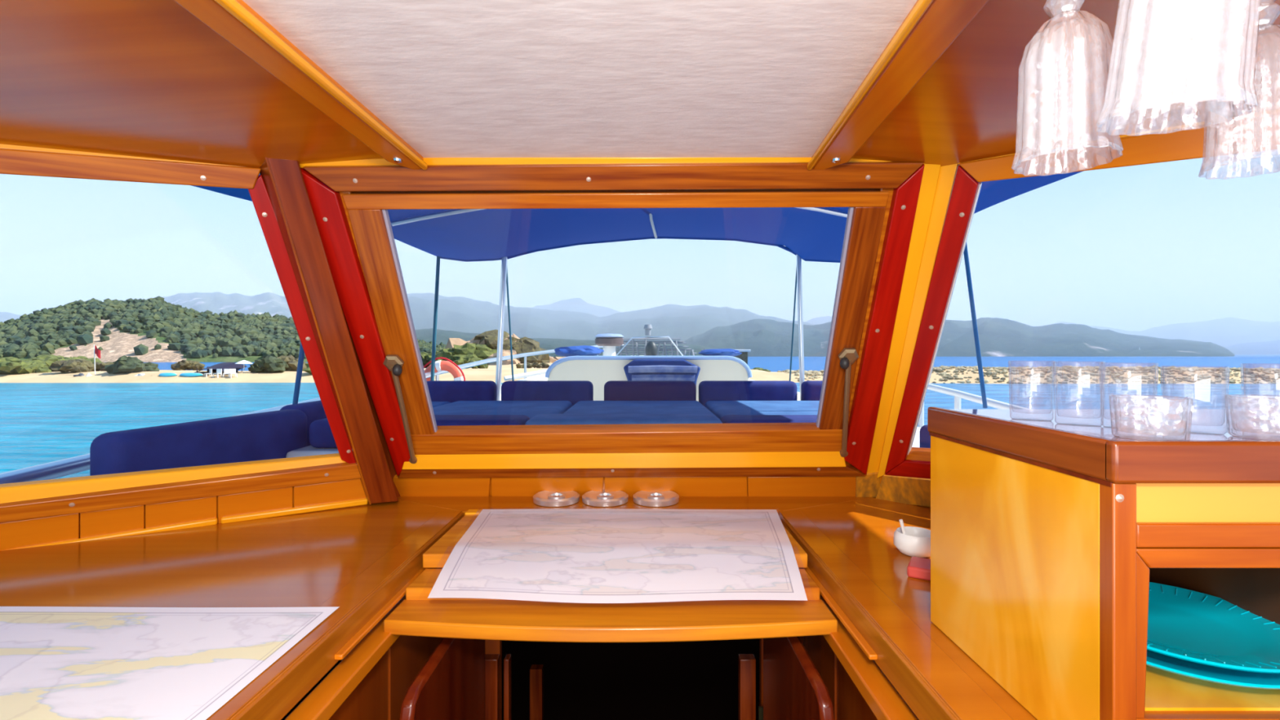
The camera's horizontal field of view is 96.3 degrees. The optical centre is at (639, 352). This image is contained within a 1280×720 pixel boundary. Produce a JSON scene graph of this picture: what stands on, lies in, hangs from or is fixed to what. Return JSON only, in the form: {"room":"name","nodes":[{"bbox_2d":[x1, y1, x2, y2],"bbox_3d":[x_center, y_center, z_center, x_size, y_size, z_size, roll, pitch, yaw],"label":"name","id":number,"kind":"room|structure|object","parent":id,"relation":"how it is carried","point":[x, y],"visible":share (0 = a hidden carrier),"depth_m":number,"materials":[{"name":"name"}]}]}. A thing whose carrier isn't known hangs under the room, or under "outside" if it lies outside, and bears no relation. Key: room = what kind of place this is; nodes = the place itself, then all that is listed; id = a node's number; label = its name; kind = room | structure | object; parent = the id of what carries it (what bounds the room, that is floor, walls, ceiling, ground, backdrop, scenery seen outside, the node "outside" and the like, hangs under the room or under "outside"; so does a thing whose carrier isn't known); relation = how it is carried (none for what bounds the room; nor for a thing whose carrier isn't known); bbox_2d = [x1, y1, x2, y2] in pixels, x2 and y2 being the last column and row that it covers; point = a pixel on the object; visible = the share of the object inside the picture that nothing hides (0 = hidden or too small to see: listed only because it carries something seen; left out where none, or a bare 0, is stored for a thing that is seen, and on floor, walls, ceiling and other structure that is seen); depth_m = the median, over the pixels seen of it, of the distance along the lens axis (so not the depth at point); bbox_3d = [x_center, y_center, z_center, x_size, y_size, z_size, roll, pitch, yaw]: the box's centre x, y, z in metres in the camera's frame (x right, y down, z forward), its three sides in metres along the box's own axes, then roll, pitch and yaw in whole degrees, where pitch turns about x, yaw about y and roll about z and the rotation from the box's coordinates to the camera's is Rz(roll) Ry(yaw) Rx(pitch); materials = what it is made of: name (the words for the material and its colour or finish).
{"room":"boat cabin","nodes":[
{"label":"boat cabin","id":0,"kind":"room"},
{"bbox_2d":[0,143,368,551],"bbox_3d":[-1.228,0.333,1.215,1.212,1.450,0.595,0,0,-28],"label":"wall","id":1,"kind":"structure","parent":0,"point":[251,505],"depth_m":1.30,"materials":[{"name":"brown wood"}]},
{"bbox_2d":[0,147,360,522],"bbox_3d":[-1.082,0.007,1.128,1.037,0.767,0.302,0,0,-30],"label":"window","id":2,"kind":"structure","parent":1,"relation":"in","point":[23,500],"depth_m":1.22,"materials":[{"name":"brown wood"}]},
{"bbox_2d":[281,615,759,719],"bbox_3d":[0.000,1.250,1.975,2.400,0.900,1.150,0,0,0],"label":"doorway","id":3,"kind":"structure","parent":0,"point":[691,680],"depth_m":2.50,"materials":[{"name":"black"}]},
{"bbox_2d":[299,157,924,497],"bbox_3d":[-0.022,0.189,1.527,1.904,1.176,0.790,0,0,0],"label":"wall","id":4,"kind":"structure","parent":0,"point":[682,486],"depth_m":1.59,"materials":[{"name":"brown wood"}]},
{"bbox_2d":[259,157,398,504],"bbox_3d":[-0.726,0.003,1.344,0.140,0.821,0.502,0,0,3],"label":"window post","id":5,"kind":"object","parent":4,"relation":"attached to","point":[283,180],"depth_m":1.27,"materials":[{"name":"brown wood"}]},
{"bbox_2d":[0,495,1036,719],"bbox_3d":[0.075,0.451,0.615,3.350,0.098,2.030,0,0,0],"label":"countertop","id":6,"kind":"structure","parent":4,"relation":"attached to","point":[362,561],"depth_m":1.02,"materials":[{"name":"brown wood"}]},
{"bbox_2d":[0,606,339,719],"bbox_3d":[-0.887,0.401,0.551,0.829,0.002,0.703,0,0,0],"label":"chart","id":7,"kind":"object","parent":6,"relation":"on","point":[57,663],"visible":1,"depth_m":0.76,"materials":[{"name":"paper"}]},
{"bbox_2d":[533,490,579,506],"bbox_3d":[-0.228,0.395,1.562,0.126,0.020,0.126,0,0,0],"label":"dish","id":8,"kind":"object","parent":6,"relation":"on","point":[544,498],"visible":1,"depth_m":1.54,"materials":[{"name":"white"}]},
{"bbox_2d":[582,488,628,506],"bbox_3d":[-0.095,0.395,1.562,0.126,0.020,0.126,0,0,0],"label":"dish","id":9,"kind":"object","parent":6,"relation":"on","point":[592,498],"visible":0.98,"depth_m":1.54,"materials":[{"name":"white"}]},
{"bbox_2d":[383,509,837,642],"bbox_3d":[-0.050,0.440,1.204,0.774,0.081,0.515,0,0,0],"label":"hatch","id":10,"kind":"object","parent":6,"relation":"attached to","point":[417,615],"visible":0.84,"depth_m":0.98,"materials":[{"name":"brown wood"}]},
{"bbox_2d":[427,508,807,603],"bbox_3d":[-0.027,0.410,1.212,0.754,0.041,0.475,0,0,0],"label":"chart","id":11,"kind":"object","parent":10,"relation":"on","point":[556,555],"visible":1,"depth_m":1.12,"materials":[{"name":"white paper"}]},
{"bbox_2d":[632,490,679,506],"bbox_3d":[0.044,0.395,1.562,0.126,0.020,0.126,0,0,0],"label":"dish","id":12,"kind":"object","parent":6,"relation":"on","point":[668,498],"visible":1,"depth_m":1.54,"materials":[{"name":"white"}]},
{"bbox_2d":[893,519,930,557],"bbox_3d":[0.553,0.367,1.150,0.082,0.075,0.082,0,0,0],"label":"bowl","id":13,"kind":"object","parent":6,"relation":"on","point":[912,541],"visible":0.82,"depth_m":1.13,"materials":[{"name":"white ceramic"}]},
{"bbox_2d":[906,556,930,581],"bbox_3d":[0.545,0.395,1.032,0.110,0.020,0.065,0,0,32],"label":"packet","id":14,"kind":"object","parent":6,"relation":"on","point":[917,567],"visible":0.44,"depth_m":1.03,"materials":[{"name":"red"}]},
{"bbox_2d":[927,406,1279,719],"bbox_3d":[0.867,0.321,0.695,0.867,0.478,0.343,0,0,0],"label":"base cabinet","id":15,"kind":"object","parent":6,"relation":"on","point":[1049,540],"visible":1,"depth_m":0.59,"materials":[{"name":"brown wood"}]},
{"bbox_2d":[1008,360,1055,421],"bbox_3d":[0.495,0.047,0.725,0.049,0.074,0.049,0,0,0],"label":"tumbler","id":16,"kind":"object","parent":15,"relation":"on","point":[1019,411],"visible":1,"depth_m":0.72,"materials":[{"name":"clear glass"}]},
{"bbox_2d":[1053,361,1105,426],"bbox_3d":[0.516,0.047,0.675,0.049,0.074,0.049,0,0,0],"label":"tumbler","id":17,"kind":"object","parent":15,"relation":"on","point":[1062,415],"visible":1,"depth_m":0.68,"materials":[{"name":"clear glass"}]},
{"bbox_2d":[1098,363,1158,430],"bbox_3d":[0.549,0.048,0.645,0.051,0.073,0.051,0,0,0],"label":"tumbler","id":18,"kind":"object","parent":15,"relation":"on","point":[1113,419],"visible":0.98,"depth_m":0.64,"materials":[{"name":"clear glass"}]},
{"bbox_2d":[1109,394,1193,439],"bbox_3d":[0.502,0.064,0.565,0.063,0.041,0.062,0,0,0],"label":"glass","id":19,"kind":"object","parent":15,"relation":"on","point":[1131,431],"visible":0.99,"depth_m":0.56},
{"bbox_2d":[1160,365,1229,435],"bbox_3d":[0.589,0.049,0.610,0.053,0.070,0.053,0,0,0],"label":"tumbler","id":20,"kind":"object","parent":15,"relation":"on","point":[1202,424],"visible":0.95,"depth_m":0.61,"materials":[{"name":"clear glass"}]},
{"bbox_2d":[1144,665,1279,711],"bbox_3d":[0.875,0.340,0.702,0.850,0.010,0.321,0,0,0],"label":"shelf","id":21,"kind":"object","parent":15,"relation":"attached to","point":[1165,691],"depth_m":0.56,"materials":[{"name":"yellow wood"}]},
{"bbox_2d":[1146,649,1279,689],"bbox_3d":[0.605,0.325,0.655,0.229,0.020,0.229,0,0,0],"label":"plate","id":22,"kind":"object","parent":15,"relation":"on","point":[1163,662],"visible":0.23,"depth_m":0.57,"materials":[{"name":"teal ceramic"}]},
{"bbox_2d":[1146,582,1279,673],"bbox_3d":[0.608,0.310,0.655,0.229,0.020,0.229,0,0,0],"label":"plate","id":23,"kind":"object","parent":22,"relation":"on","point":[1184,624],"visible":0.55,"depth_m":0.64,"materials":[{"name":"teal ceramic"}]},
{"bbox_2d":[1224,394,1279,439],"bbox_3d":[0.623,0.064,0.565,0.066,0.041,0.064,0,0,0],"label":"glass","id":24,"kind":"object","parent":15,"relation":"on","point":[1252,430],"visible":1,"depth_m":0.58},
{"bbox_2d":[1240,363,1279,429],"bbox_3d":[0.709,0.048,0.640,0.053,0.072,0.053,0,0,0],"label":"tumbler","id":25,"kind":"object","parent":15,"relation":"on","point":[1254,419],"visible":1,"depth_m":0.65,"materials":[{"name":"clear glass"}]},
{"bbox_2d":[300,161,924,478],"bbox_3d":[-0.033,-0.023,1.360,1.301,0.729,0.464,0,0,0],"label":"window","id":26,"kind":"structure","parent":4,"relation":"in","point":[350,205],"depth_m":1.30,"materials":[{"name":"brown wood"}]},
{"bbox_2d":[807,0,989,169],"bbox_3d":[0.301,-0.372,0.218,0.072,0.035,1.846,0,0,4],"label":"ceiling beam","id":27,"kind":"structure","parent":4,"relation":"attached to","point":[931,27],"depth_m":0.74,"materials":[{"name":"brown wood"}]},
{"bbox_2d":[855,164,958,497],"bbox_3d":[0.619,0.002,1.382,0.090,0.815,0.511,0,0,5],"label":"trim","id":28,"kind":"structure","parent":4,"relation":"attached to","point":[937,183],"depth_m":1.30,"materials":[{"name":"brown wood"}]},
{"bbox_2d":[484,638,763,719],"bbox_3d":[-0.050,1.070,1.634,0.800,1.260,0.592,0,0,0],"label":"wall","id":29,"kind":"structure","parent":0,"point":[493,648],"depth_m":1.34,"materials":[{"name":"brown wood"}]},
{"bbox_2d":[0,0,1279,168],"bbox_3d":[0.100,-0.361,0.241,3.300,0.109,1.882,0,0,0],"label":"ceiling","id":30,"kind":"structure","parent":0,"point":[143,78],"depth_m":0.79,"materials":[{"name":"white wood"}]},
{"bbox_2d":[173,0,426,169],"bbox_3d":[-0.459,-0.372,0.220,0.062,0.035,1.839,0,0,1],"label":"ceiling beam","id":31,"kind":"structure","parent":30,"relation":"attached to","point":[238,24],"depth_m":0.74,"materials":[{"name":"brown wood"}]},
{"bbox_2d":[875,108,1279,507],"bbox_3d":[1.105,0.490,1.161,1.272,1.762,0.806,0,0,36],"label":"wall","id":32,"kind":"structure","parent":0,"point":[904,490],"depth_m":1.50,"materials":[{"name":"brown wood"}]},
{"bbox_2d":[884,113,1279,479],"bbox_3d":[0.931,-0.026,1.038,0.336,0.706,1.100,0,0,-44],"label":"window","id":33,"kind":"structure","parent":32,"relation":"in","point":[1260,133],"depth_m":1.09,"materials":[{"name":"brown"}]},
{"bbox_3d":[0.000,1.725,0.950,3.000,0.050,3.300,0,0,0],"label":"floor","id":34,"kind":"structure","parent":0,"visible":0},
{"bbox_2d":[328,635,442,719],"bbox_3d":[-0.468,1.100,0.550,0.028,1.200,1.900,0,0,0],"label":"panel","id":35,"kind":"object","parent":34,"relation":"on","point":[380,695],"visible":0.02,"depth_m":1.04,"materials":[{"name":"brown wood"}]},
{"bbox_2d":[399,636,834,719],"bbox_3d":[-0.035,1.113,1.073,0.662,1.175,0.415,0,0,0],"label":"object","id":36,"kind":"object","parent":34,"relation":"on","point":[450,685],"visible":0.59,"depth_m":1.04,"materials":[{"name":"brown wood"}]},
{"bbox_2d":[799,635,919,719],"bbox_3d":[0.368,1.100,0.550,0.028,1.200,1.900,0,0,0],"label":"locker","id":37,"kind":"object","parent":34,"relation":"on","point":[848,704],"visible":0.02,"depth_m":1.04,"materials":[{"name":"brown wood"}]},
{"label":"outside","id":38,"kind":"structure","parent":0,"visible":0},
{"bbox_2d":[3,316,307,362],"bbox_3d":[-262.849,-8.987,215.000,446.395,23.774,120.000,0,0,0],"label":"hillside","id":39,"kind":"structure","parent":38,"point":[121,343],"depth_m":163.15,"materials":[{"name":"stone"}]},
{"bbox_2d":[0,296,446,359],"bbox_3d":[-243.320,-9.918,206.090,378.466,26.016,98.114,0,0,0],"label":"pine trees","id":40,"kind":"object","parent":39,"relation":"on","point":[230,331],"visible":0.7,"depth_m":184.74,"materials":[{"name":"plant"}]},
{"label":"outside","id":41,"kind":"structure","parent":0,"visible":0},
{"bbox_2d":[532,297,621,316],"bbox_3d":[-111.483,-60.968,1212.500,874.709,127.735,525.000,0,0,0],"label":"mountains","id":42,"kind":"structure","parent":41,"point":[575,304],"depth_m":1229.02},
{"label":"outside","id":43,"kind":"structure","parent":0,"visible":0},
{"bbox_2d":[805,315,1279,346],"bbox_3d":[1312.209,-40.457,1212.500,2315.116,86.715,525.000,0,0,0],"label":"mountains","id":44,"kind":"structure","parent":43,"point":[1227,331],"depth_m":1152.45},
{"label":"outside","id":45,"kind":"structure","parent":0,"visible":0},
{"bbox_2d":[1223,340,1279,355],"bbox_3d":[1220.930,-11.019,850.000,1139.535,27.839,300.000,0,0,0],"label":"mountains","id":46,"kind":"structure","parent":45,"point":[1267,348],"depth_m":765.54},
{"bbox_3d":[0.418,-0.331,0.324,0.275,0.062,0.328,0,0,0],"label":"glass rack","id":47,"kind":"object","parent":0,"visible":0},
{"bbox_2d":[1011,0,1123,174],"bbox_3d":[0.327,-0.231,0.441,0.070,0.170,0.068,0,0,0],"label":"goblet","id":48,"kind":"object","parent":47,"relation":"hanging from","point":[1049,13],"visible":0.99,"depth_m":0.44,"materials":[{"name":"clear glass"}]},
{"bbox_2d":[1096,0,1261,134],"bbox_3d":[0.324,-0.226,0.344,0.073,0.176,0.083,0,0,0],"label":"goblet","id":49,"kind":"object","parent":47,"relation":"hanging from","point":[1251,1],"visible":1,"depth_m":0.34,"materials":[{"name":"clear glass"}]},
{"bbox_2d":[1198,0,1279,178],"bbox_3d":[0.506,-0.237,0.470,0.070,0.170,0.068,0,0,0],"label":"goblet","id":50,"kind":"object","parent":47,"relation":"hanging from","point":[1273,1],"visible":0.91,"depth_m":0.48,"materials":[{"name":"clear glass"}]},
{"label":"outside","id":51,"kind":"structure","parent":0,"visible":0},
{"bbox_2d":[415,328,712,356],"bbox_3d":[-70.494,-7.545,387.500,310.174,20.890,195.000,0,0,0],"label":"hills","id":52,"kind":"structure","parent":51,"point":[426,335],"depth_m":371.46,"materials":[{"name":"plant"}]},
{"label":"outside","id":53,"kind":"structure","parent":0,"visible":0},
{"bbox_2d":[0,292,292,322],"bbox_3d":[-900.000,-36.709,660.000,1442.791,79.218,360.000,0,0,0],"label":"mountain range","id":54,"kind":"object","parent":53,"point":[273,304],"visible":0.16,"depth_m":647.41,"materials":[{"name":"stone"}]},
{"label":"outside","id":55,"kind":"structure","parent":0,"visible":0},
{"bbox_2d":[406,293,813,342],"bbox_3d":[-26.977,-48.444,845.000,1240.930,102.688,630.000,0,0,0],"label":"mountain range","id":56,"kind":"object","parent":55,"point":[461,314],"visible":0.44,"depth_m":710.43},
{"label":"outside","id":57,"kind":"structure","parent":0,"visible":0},
{"bbox_2d":[678,317,1234,356],"bbox_3d":[340.169,-15.797,517.500,657.663,37.404,255.000,0,0,0],"label":"mountain range","id":58,"kind":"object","parent":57,"point":[997,337],"visible":0.67,"depth_m":445.61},
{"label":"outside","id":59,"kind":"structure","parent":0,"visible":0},
{"bbox_2d":[0,363,1279,383],"bbox_3d":[5.000,2.071,84.000,310.000,1.299,80.000,0,0,0],"label":"shoreline","id":60,"kind":"structure","parent":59,"point":[470,374],"depth_m":50.81,"materials":[{"name":"sand"}]},
{"bbox_2d":[0,356,51,373],"bbox_3d":[-58.254,1.394,53.043,5.568,2.082,3.947,0,0,0],"label":"bush","id":61,"kind":"object","parent":60,"relation":"on","point":[9,365],"visible":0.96,"depth_m":52.62,"materials":[{"name":"green plant"}]},
{"bbox_2d":[27,354,81,371],"bbox_3d":[-58.986,1.219,57.554,5.157,2.099,3.786,0,0,0],"label":"tree","id":62,"kind":"object","parent":60,"relation":"on","point":[48,359],"visible":0.25,"depth_m":56.51,"materials":[{"name":"green plant"}]},
{"bbox_2d":[49,358,94,373],"bbox_3d":[-52.598,1.345,53.184,2.928,1.576,2.312,0,0,-29],"label":"bush","id":63,"kind":"object","parent":60,"relation":"on","point":[75,366],"visible":0.98,"depth_m":52.53,"materials":[{"name":"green plant"}]},
{"bbox_2d":[104,355,146,373],"bbox_3d":[-47.014,1.187,52.579,2.928,1.908,2.647,0,0,0],"label":"bush","id":64,"kind":"object","parent":60,"relation":"on","point":[124,364],"visible":0.99,"depth_m":51.93,"materials":[{"name":"green plant"}]},
{"bbox_2d":[170,359,204,370],"bbox_3d":[-48.740,1.446,61.995,3.317,1.435,2.164,0,0,0],"label":"bush","id":65,"kind":"object","parent":60,"relation":"on","point":[183,365],"visible":0.98,"depth_m":61.60,"materials":[{"name":"brown plant"}]},
{"bbox_2d":[195,362,246,374],"bbox_3d":[-39.134,1.641,53.200,3.800,1.478,2.400,0,0,0],"label":"shelter","id":66,"kind":"object","parent":60,"relation":"on","point":[222,366],"visible":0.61,"depth_m":53.40,"materials":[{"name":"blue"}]},
{"bbox_2d":[248,355,288,373],"bbox_3d":[-34.902,1.316,54.126,3.380,2.220,2.764,0,0,0],"label":"bush","id":67,"kind":"object","parent":60,"relation":"on","point":[269,364],"visible":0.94,"depth_m":53.07,"materials":[{"name":"green plant"}]},
{"bbox_2d":[275,355,306,371],"bbox_3d":[-35.829,1.206,58.495,4.443,1.982,3.216,0,0,0],"label":"bush","id":68,"kind":"object","parent":60,"relation":"on","point":[292,362],"visible":0.43,"depth_m":57.44,"materials":[{"name":"brown plant"}]},
{"bbox_2d":[453,356,488,368],"bbox_3d":[-19.991,1.331,65.901,4.708,1.783,3.406,0,0,0],"label":"bush","id":69,"kind":"object","parent":60,"relation":"on","point":[460,361],"visible":0.26,"depth_m":64.94,"materials":[{"name":"green plant"}]},
{"bbox_2d":[515,362,549,368],"bbox_3d":[-12.993,1.573,69.948,4.088,0.845,2.305,0,0,0],"label":"bush","id":70,"kind":"object","parent":60,"relation":"on","point":[543,365],"visible":0.87,"depth_m":69.25,"materials":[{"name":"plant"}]},
{"bbox_2d":[733,349,750,364],"bbox_3d":[15.465,1.117,95.000,5.000,3.300,3.800,0,0,0],"label":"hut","id":71,"kind":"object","parent":60,"relation":"on","point":[744,356],"visible":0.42,"depth_m":93.51,"materials":[{"name":"white"}]},
{"bbox_2d":[777,364,1279,383],"bbox_3d":[53.025,1.966,53.200,78.320,1.610,11.061,0,0,0],"label":"rocky breakwater","id":72,"kind":"object","parent":60,"relation":"on","point":[1110,370],"visible":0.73,"depth_m":50.36,"materials":[{"name":"stone"}]},
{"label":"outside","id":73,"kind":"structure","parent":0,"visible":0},
{"bbox_2d":[0,355,1279,479],"bbox_3d":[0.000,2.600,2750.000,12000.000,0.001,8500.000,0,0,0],"label":"sea","id":74,"kind":"structure","parent":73,"point":[41,423],"depth_m":32.91,"materials":[{"name":"liquid"}]},
{"bbox_2d":[500,355,920,431],"bbox_3d":[-0.050,1.528,4.100,4.194,2.944,14.200,0,0,0],"label":"hull","id":75,"kind":"object","parent":74,"relation":"on","point":[542,377],"visible":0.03,"depth_m":7.84,"materials":[{"name":"white"}]},
{"bbox_2d":[503,368,547,381],"bbox_3d":[-0.867,0.221,7.887,2.019,0.288,0.088,0,0,-30],"label":"bulwark","id":76,"kind":"object","parent":75,"relation":"on","point":[541,371],"visible":0.4,"depth_m":7.51,"materials":[{"name":"white"}]},
{"bbox_2d":[918,383,1028,427],"bbox_3d":[1.960,0.417,3.038,0.143,0.406,3.689,0,0,3],"label":"rail","id":77,"kind":"object","parent":75,"relation":"attached to","point":[957,394],"visible":0.2,"depth_m":3.63,"materials":[{"name":"white"}]},
{"bbox_3d":[-0.050,0.775,4.025,4.132,0.050,14.050,0,0,0],"label":"deck","id":78,"kind":"object","parent":75,"relation":"on","visible":0},
{"bbox_2d":[292,342,304,404],"bbox_3d":[-1.653,-0.200,2.850,0.362,1.167,0.024,0,0,36],"label":"pole","id":79,"kind":"object","parent":78,"relation":"on","point":[301,355],"visible":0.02,"depth_m":2.90,"materials":[{"name":"blue"}]},
{"bbox_2d":[0,344,623,484],"bbox_3d":[-1.498,0.272,6.074,1.066,0.874,10.119,0,0,8],"label":"bow rail","id":80,"kind":"object","parent":78,"relation":"on","point":[58,468],"visible":0.38,"depth_m":1.77,"materials":[{"name":"silver metal"}]},
{"bbox_2d":[423,356,465,381],"bbox_3d":[-1.962,0.298,5.700,0.487,0.511,0.139,0,0,0],"label":"lifebuoy","id":81,"kind":"object","parent":80,"relation":"hanging from","point":[449,366],"visible":0.27,"depth_m":5.67,"materials":[{"name":"orange"}]},
{"bbox_2d":[495,257,507,400],"bbox_3d":[-1.048,0.015,4.280,0.114,1.476,0.042,0,0,0],"label":"pole","id":82,"kind":"object","parent":78,"relation":"on","point":[504,260],"visible":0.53,"depth_m":4.26,"materials":[{"name":"silver metal"}]},
{"bbox_2d":[506,267,514,380],"bbox_3d":[-0.984,0.048,4.400,0.014,1.468,0.218,0,0,12],"label":"rope","id":83,"kind":"object","parent":82,"relation":"attached to","point":[507,282],"visible":0.66,"depth_m":4.36,"materials":[{"name":"teal"}]},
{"bbox_2d":[191,171,1081,262],"bbox_3d":[0.020,-0.776,2.156,3.360,0.382,4.312,0,0,0],"label":"canopy","id":84,"kind":"object","parent":82,"relation":"attached to","point":[816,234],"visible":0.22,"depth_m":3.79,"materials":[{"name":"blue fabric"}]},
{"bbox_2d":[430,256,439,380],"bbox_3d":[-1.540,0.005,4.280,0.099,1.495,0.026,0,0,0],"label":"pole","id":85,"kind":"object","parent":84,"relation":"hanging from","point":[437,264],"visible":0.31,"depth_m":4.27,"materials":[{"name":"teal"}]},
{"bbox_2d":[963,243,987,408],"bbox_3d":[1.830,-0.234,3.150,0.156,1.080,0.022,0,0,0],"label":"pole","id":86,"kind":"object","parent":84,"relation":"hanging from","point":[966,251],"visible":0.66,"depth_m":3.14,"materials":[{"name":"blue"}]},
{"bbox_2d":[285,430,919,457],"bbox_3d":[0.000,0.578,3.150,2.920,0.345,1.600,0,0,0],"label":"sunpad","id":87,"kind":"object","parent":78,"relation":"on","point":[309,450],"visible":0.09,"depth_m":2.37,"materials":[{"name":"white"}]},
{"bbox_2d":[309,414,529,448],"bbox_3d":[-0.950,0.345,2.530,0.900,0.120,0.260,0,0,0],"label":"cushion","id":88,"kind":"object","parent":87,"relation":"on","point":[321,436],"visible":0.36,"depth_m":2.41,"materials":[{"name":"blue fabric"}]},
{"bbox_2d":[426,380,497,402],"bbox_3d":[-1.215,0.297,3.850,0.490,0.215,0.140,0,0,0],"label":"cushion","id":89,"kind":"object","parent":87,"relation":"on","point":[451,391],"visible":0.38,"depth_m":3.78,"materials":[{"name":"blue fabric"}]},
{"bbox_2d":[432,400,572,418],"bbox_3d":[-0.818,0.357,3.210,0.765,0.095,1.060,0,0,0],"label":"sunpad cushion","id":90,"kind":"object","parent":87,"relation":"on","point":[531,409],"visible":0.36,"depth_m":3.23,"materials":[{"name":"fabric"}]},
{"bbox_2d":[501,380,593,405],"bbox_3d":[-0.621,0.297,3.850,0.609,0.215,0.140,0,0,0],"label":"cushion","id":91,"kind":"object","parent":87,"relation":"on","point":[573,391],"visible":0.56,"depth_m":3.78,"materials":[{"name":"blue fabric"}]},
{"bbox_2d":[524,413,722,425],"bbox_3d":[-0.068,0.343,2.530,0.845,0.125,0.260,0,0,0],"label":"cushion","id":92,"kind":"object","parent":87,"relation":"on","point":[540,419],"visible":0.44,"depth_m":2.43,"materials":[{"name":"fabric"}]},
{"bbox_2d":[563,400,719,419],"bbox_3d":[-0.010,0.357,3.210,0.810,0.095,1.060,0,0,0],"label":"sunpad cushion","id":93,"kind":"object","parent":87,"relation":"on","point":[581,406],"visible":0.43,"depth_m":3.23,"materials":[{"name":"fabric"}]},
{"bbox_2d":[604,380,696,400],"bbox_3d":[0.067,0.297,3.850,0.614,0.215,0.140,0,0,0],"label":"cushion","id":94,"kind":"object","parent":87,"relation":"on","point":[614,390],"visible":0.56,"depth_m":3.78,"materials":[{"name":"blue fabric"}]},
{"bbox_2d":[698,380,797,405],"bbox_3d":[0.721,0.297,3.850,0.650,0.215,0.140,0,0,0],"label":"cushion","id":95,"kind":"object","parent":87,"relation":"on","point":[708,390],"visible":0.52,"depth_m":3.78,"materials":[{"name":"blue fabric"}]},
{"bbox_2d":[704,400,819,419],"bbox_3d":[0.828,0.357,3.210,0.825,0.095,1.060,0,0,0],"label":"sunpad cushion","id":96,"kind":"object","parent":87,"relation":"on","point":[720,409],"visible":0.14,"depth_m":3.23,"materials":[{"name":"fabric"}]},
{"bbox_2d":[720,414,817,423],"bbox_3d":[0.733,0.345,2.530,0.735,0.120,0.260,0,0,0],"label":"cushion","id":97,"kind":"object","parent":87,"relation":"on","point":[728,419],"visible":0.16,"depth_m":2.49,"materials":[{"name":"blue fabric"}]},
{"bbox_2d":[800,380,822,400],"bbox_3d":[1.275,0.297,3.850,0.370,0.215,0.140,0,0,0],"label":"cushion","id":98,"kind":"object","parent":87,"relation":"on","point":[811,390],"visible":0.24,"depth_m":3.79,"materials":[{"name":"blue fabric"}]},
{"bbox_2d":[594,333,624,355],"bbox_3d":[-0.481,0.240,9.000,0.470,1.080,0.470,0,0,0],"label":"ventilator","id":99,"kind":"object","parent":78,"relation":"on","point":[609,342],"visible":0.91,"depth_m":8.84,"materials":[{"name":"white"}]},
{"bbox_2d":[545,355,752,401],"bbox_3d":[0.075,0.394,6.286,1.805,0.733,2.628,0,0,0],"label":"boat seat back","id":100,"kind":"object","parent":78,"relation":"on","point":[597,370],"visible":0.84,"depth_m":5.00,"materials":[{"name":"beige paint"}]},
{"bbox_2d":[554,345,604,356],"bbox_3d":[-0.658,-0.012,6.198,0.539,0.134,0.610,0,0,0],"label":"bundle","id":101,"kind":"object","parent":100,"relation":"on","point":[581,350],"visible":0.92,"depth_m":5.99,"materials":[{"name":"blue"}]},
{"bbox_2d":[623,359,700,386],"bbox_3d":[0.190,0.229,4.938,0.661,0.342,0.114,0,0,0],"label":"hatch cover","id":102,"kind":"object","parent":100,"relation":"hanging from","point":[637,369],"visible":0.59,"depth_m":4.90,"materials":[{"name":"blue"}]},
{"bbox_2d":[697,348,742,356],"bbox_3d":[0.860,0.003,6.189,0.459,0.092,0.612,0,0,0],"label":"bundle","id":103,"kind":"object","parent":100,"relation":"on","point":[719,352],"visible":0.88,"depth_m":5.98,"materials":[{"name":"blue"}]},
{"bbox_2d":[598,324,706,355],"bbox_3d":[0.226,0.120,10.092,1.965,1.255,0.384,0,0,0],"label":"bow pulpit","id":104,"kind":"object","parent":78,"relation":"on","point":[651,348],"visible":0.72,"depth_m":10.25,"materials":[{"name":"silver metal"}]},
{"bbox_2d":[795,254,804,400],"bbox_3d":[1.204,0.001,4.280,0.074,1.505,0.036,0,0,0],"label":"pole","id":105,"kind":"object","parent":78,"relation":"on","point":[799,286],"visible":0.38,"depth_m":4.26,"materials":[{"name":"silver metal"}]},
{"bbox_2d":[789,266,796,381],"bbox_3d":[1.163,0.054,4.410,0.012,1.455,0.197,0,0,-14],"label":"rope","id":106,"kind":"object","parent":105,"relation":"attached to","point":[796,266],"visible":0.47,"depth_m":4.37,"materials":[{"name":"teal"}]},
{"bbox_3d":[1.280,0.585,2.073,0.360,0.330,0.545,0,0,0],"label":"seat base","id":107,"kind":"object","parent":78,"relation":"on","visible":0},
{"bbox_2d":[920,424,930,448],"bbox_3d":[1.285,0.355,2.095,0.310,0.130,0.490,0,0,0],"label":"cushion","id":108,"kind":"object","parent":107,"relation":"on","point":[925,438],"visible":0.15,"depth_m":2.28,"materials":[{"name":"blue fabric"}]},
{"bbox_3d":[-1.595,0.625,2.525,0.250,0.250,1.750,0,0,0],"label":"bench","id":109,"kind":"object","parent":78,"relation":"on","visible":0},
{"bbox_2d":[89,408,306,475],"bbox_3d":[-1.560,0.372,2.120,0.130,0.255,0.809,0,0,9],"label":"bench backrest","id":110,"kind":"object","parent":109,"relation":"on","point":[269,435],"visible":0.48,"depth_m":1.99,"materials":[{"name":"blue fabric"}]},
{"bbox_2d":[280,400,326,446],"bbox_3d":[-1.552,0.393,2.920,0.130,0.315,0.760,0,0,1],"label":"bolster","id":111,"kind":"object","parent":109,"relation":"on","point":[314,411],"visible":0.13,"depth_m":2.61,"materials":[{"name":"blue fabric"}]},
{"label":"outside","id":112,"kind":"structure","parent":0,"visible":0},
{"bbox_2d":[420,329,565,367],"bbox_3d":[-25.147,1.879,103.292,30.686,12.498,17.690,0,0,0],"label":"rocky bluff","id":113,"kind":"structure","parent":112,"point":[483,346],"depth_m":100.25,"materials":[{"name":"green plant"}]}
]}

